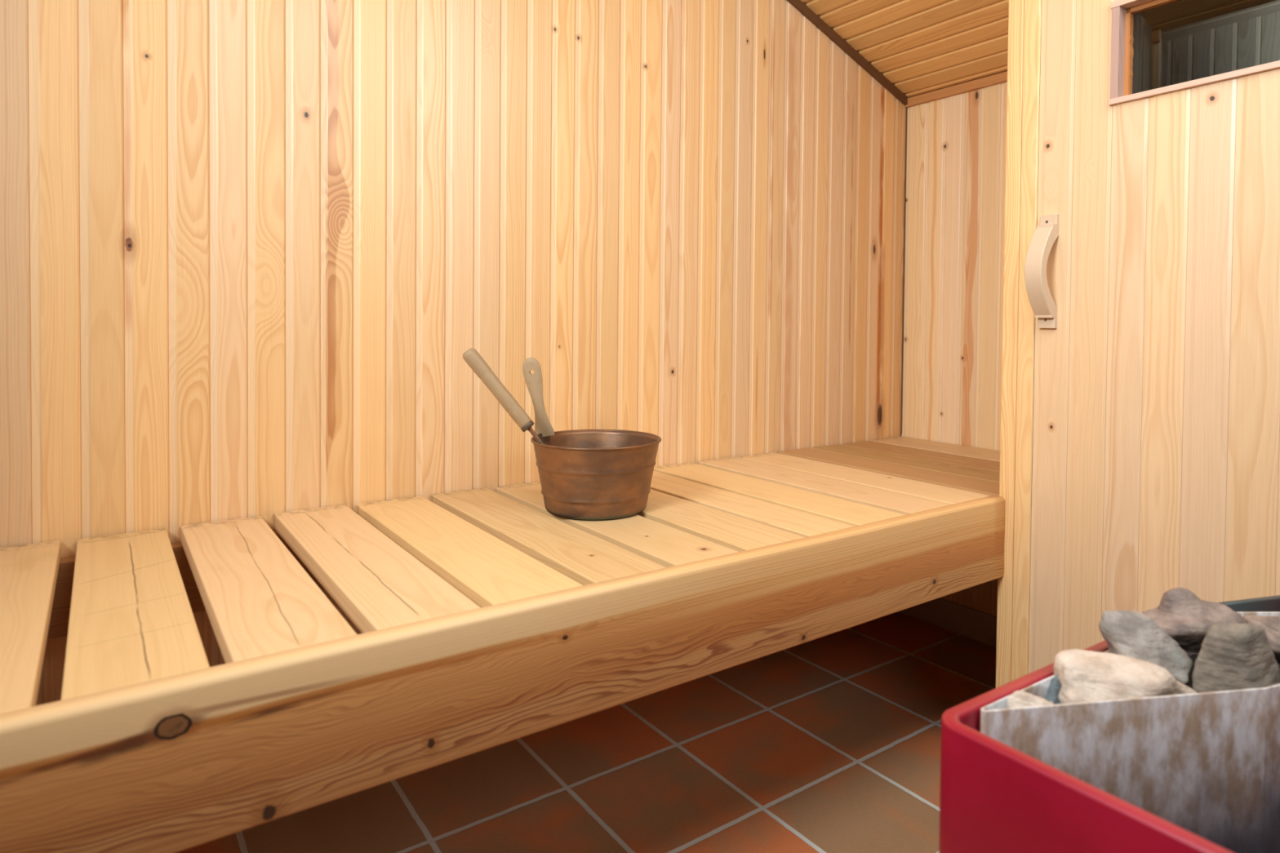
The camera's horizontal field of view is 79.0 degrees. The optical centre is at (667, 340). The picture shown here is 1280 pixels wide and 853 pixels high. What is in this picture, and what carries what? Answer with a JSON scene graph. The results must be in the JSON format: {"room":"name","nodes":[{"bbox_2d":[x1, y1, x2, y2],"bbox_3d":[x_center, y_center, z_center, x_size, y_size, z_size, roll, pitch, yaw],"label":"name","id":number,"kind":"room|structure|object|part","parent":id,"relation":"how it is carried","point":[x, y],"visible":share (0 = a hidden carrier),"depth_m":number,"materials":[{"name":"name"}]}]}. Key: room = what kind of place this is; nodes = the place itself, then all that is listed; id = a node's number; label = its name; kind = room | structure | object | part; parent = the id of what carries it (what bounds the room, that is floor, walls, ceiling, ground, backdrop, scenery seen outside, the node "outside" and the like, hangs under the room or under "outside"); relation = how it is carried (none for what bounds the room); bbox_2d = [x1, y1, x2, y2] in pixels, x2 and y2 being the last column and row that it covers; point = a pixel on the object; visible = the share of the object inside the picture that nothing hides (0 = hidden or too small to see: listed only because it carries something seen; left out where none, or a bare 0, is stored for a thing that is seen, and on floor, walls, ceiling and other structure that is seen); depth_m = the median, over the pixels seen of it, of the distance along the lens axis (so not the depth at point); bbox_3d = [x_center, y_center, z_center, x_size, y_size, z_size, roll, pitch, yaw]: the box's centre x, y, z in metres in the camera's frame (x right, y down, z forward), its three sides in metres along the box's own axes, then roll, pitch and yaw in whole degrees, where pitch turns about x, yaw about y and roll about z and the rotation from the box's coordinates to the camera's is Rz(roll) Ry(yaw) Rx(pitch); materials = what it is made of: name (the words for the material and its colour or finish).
{"room":"sauna","nodes":[
{"label":"sauna","id":0,"kind":"room"},
{"bbox_2d":[0,0,906,706],"bbox_3d":[-0.625,-0.233,1.709,3.712,2.420,0.100,0,2,-36],"label":"wall","id":1,"kind":"structure","parent":0,"point":[253,253],"depth_m":1.69,"materials":[{"name":"brown wood"}]},
{"bbox_2d":[0,436,1004,852],"bbox_3d":[-0.373,0.451,1.376,3.499,0.215,0.764,0,2,-36],"label":"bench","id":2,"kind":"object","parent":1,"relation":"attached to","point":[486,619],"visible":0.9,"depth_m":1.10,"materials":[{"name":"brown wood"}]},
{"bbox_2d":[522,357,661,519],"bbox_3d":[-0.148,0.193,1.611,0.278,0.309,0.278,0,2,-36],"label":"bucket","id":3,"kind":"object","parent":2,"relation":"on","point":[584,474],"visible":1,"depth_m":1.52,"materials":[{"name":"orange metal"}]},
{"bbox_2d":[462,347,543,444],"bbox_3d":[-0.258,0.179,1.556,0.299,0.330,0.071,0,1,-10],"label":"ladle","id":4,"kind":"object","parent":3,"relation":"in","point":[473,359],"visible":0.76,"depth_m":1.52,"materials":[{"name":"brown wood"}]},
{"bbox_3d":[-0.277,0.122,1.658,0.069,0.173,0.012,1,1,1],"label":"handle","id":5,"kind":"part","parent":3,"relation":"part of","materials":[{"name":"brown wood"}]},
{"bbox_2d":[786,0,909,106],"bbox_3d":[0.431,-1.009,2.389,0.993,0.403,0.013,0,2,-36],"label":"trim","id":6,"kind":"structure","parent":1,"relation":"attached to","point":[801,6],"depth_m":2.49,"materials":[{"name":"brown wood"}]},
{"bbox_2d":[900,107,906,433],"bbox_3d":[0.821,-0.242,2.703,0.004,1.132,0.004,0,2,-36],"label":"trim","id":7,"kind":"structure","parent":1,"relation":"attached to","point":[906,108],"depth_m":2.70,"materials":[{"name":"brown wood"}]},
{"bbox_2d":[177,612,995,852],"bbox_3d":[0.550,1.014,0.993,4.750,0.060,2.700,0,2,-36],"label":"floor","id":8,"kind":"structure","parent":0,"point":[831,743],"depth_m":1.71,"materials":[{"name":"tile"}]},
{"bbox_2d":[938,586,1279,852],"bbox_3d":[0.797,0.662,0.763,0.820,0.659,0.693,0,2,-36],"label":"stove","id":9,"kind":"object","parent":8,"relation":"on","point":[1194,772],"depth_m":0.85,"materials":[{"name":"red metal"}]},
{"bbox_3d":[0.395,0.401,0.838,0.060,0.045,0.027,0,1,-8],"label":"stove stone","id":10,"kind":"part","parent":9,"relation":"part of","materials":[{"name":"beige stone"}]},
{"bbox_3d":[0.445,0.409,0.883,0.056,0.057,0.022,0,1,-13],"label":"stove stone","id":11,"kind":"part","parent":9,"relation":"part of","materials":[{"name":"grey stone"}]},
{"bbox_3d":[0.531,0.409,0.885,0.187,0.095,0.072,0,1,-4],"label":"stove stone","id":12,"kind":"part","parent":9,"relation":"part of","materials":[{"name":"beige stone"}]},
{"bbox_3d":[0.580,0.378,0.947,0.105,0.094,0.071,0,1,-9],"label":"stove stone","id":13,"kind":"part","parent":9,"relation":"part of","materials":[{"name":"grey stone"}]},
{"bbox_3d":[0.693,0.370,1.019,0.137,0.088,0.076,1,1,-1],"label":"stove stone","id":14,"kind":"part","parent":9,"relation":"part of","materials":[{"name":"grey stone"}]},
{"bbox_3d":[0.689,0.381,0.933,0.116,0.103,0.075,-1,2,-41],"label":"stove stone","id":15,"kind":"part","parent":9,"relation":"part of","materials":[{"name":"grey stone"}]},
{"bbox_3d":[0.866,0.658,1.154,0.258,0.552,0.010,0,1,-16],"label":"plate","id":16,"kind":"part","parent":9,"relation":"part of","materials":[{"name":"grey metal"}]},
{"bbox_3d":[0.810,0.387,1.012,0.103,0.068,0.092,0,1,-12],"label":"stove stone","id":17,"kind":"part","parent":9,"relation":"part of","materials":[{"name":"grey stone"}]},
{"bbox_2d":[800,0,1008,97],"bbox_3d":[0.131,-1.055,0.627,3.662,0.506,2.700,0,2,-36],"label":"ceiling","id":18,"kind":"structure","parent":0,"point":[921,46],"depth_m":2.36,"materials":[{"name":"brown wood"}]},
{"bbox_2d":[901,71,1007,616],"bbox_3d":[1.076,-0.042,2.402,0.050,2.000,0.800,0,2,-36],"label":"wall","id":19,"kind":"structure","parent":0,"point":[956,157],"depth_m":2.54,"materials":[{"name":"brown wood"}]},
{"bbox_2d":[897,597,996,648],"bbox_3d":[1.036,0.911,2.412,0.012,0.094,0.779,0,2,-36],"label":"baseboard","id":20,"kind":"structure","parent":19,"relation":"attached to","point":[977,625],"depth_m":2.52,"materials":[{"name":"beige wood"}]},
{"bbox_2d":[905,71,1007,107],"bbox_3d":[1.059,-0.813,2.366,0.012,0.029,0.798,0,2,-36],"label":"trim","id":21,"kind":"structure","parent":19,"relation":"attached to","point":[1001,77],"depth_m":2.52,"materials":[{"name":"brown wood"}]},
{"bbox_3d":[1.474,-0.026,0.697,0.003,2.050,0.980,0,2,-36],"label":"wall","id":22,"kind":"structure","parent":0,"visible":0},
{"bbox_2d":[995,0,1279,688],"bbox_3d":[0.941,-0.001,1.413,0.106,1.900,0.742,0,1,-34],"label":"door","id":23,"kind":"structure","parent":22,"relation":"in","point":[1140,437],"depth_m":1.50,"materials":[{"name":"brown wood"}]},
{"bbox_3d":[0.778,-0.145,1.619,0.064,0.237,0.037,0,1,-34],"label":"handle","id":24,"kind":"part","parent":23,"relation":"part of","materials":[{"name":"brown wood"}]},
{"bbox_3d":[1.001,-0.464,1.363,0.041,0.011,0.423,0,1,-34],"label":"window sill","id":25,"kind":"part","parent":23,"relation":"part of","materials":[{"name":"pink wood"}]}
]}

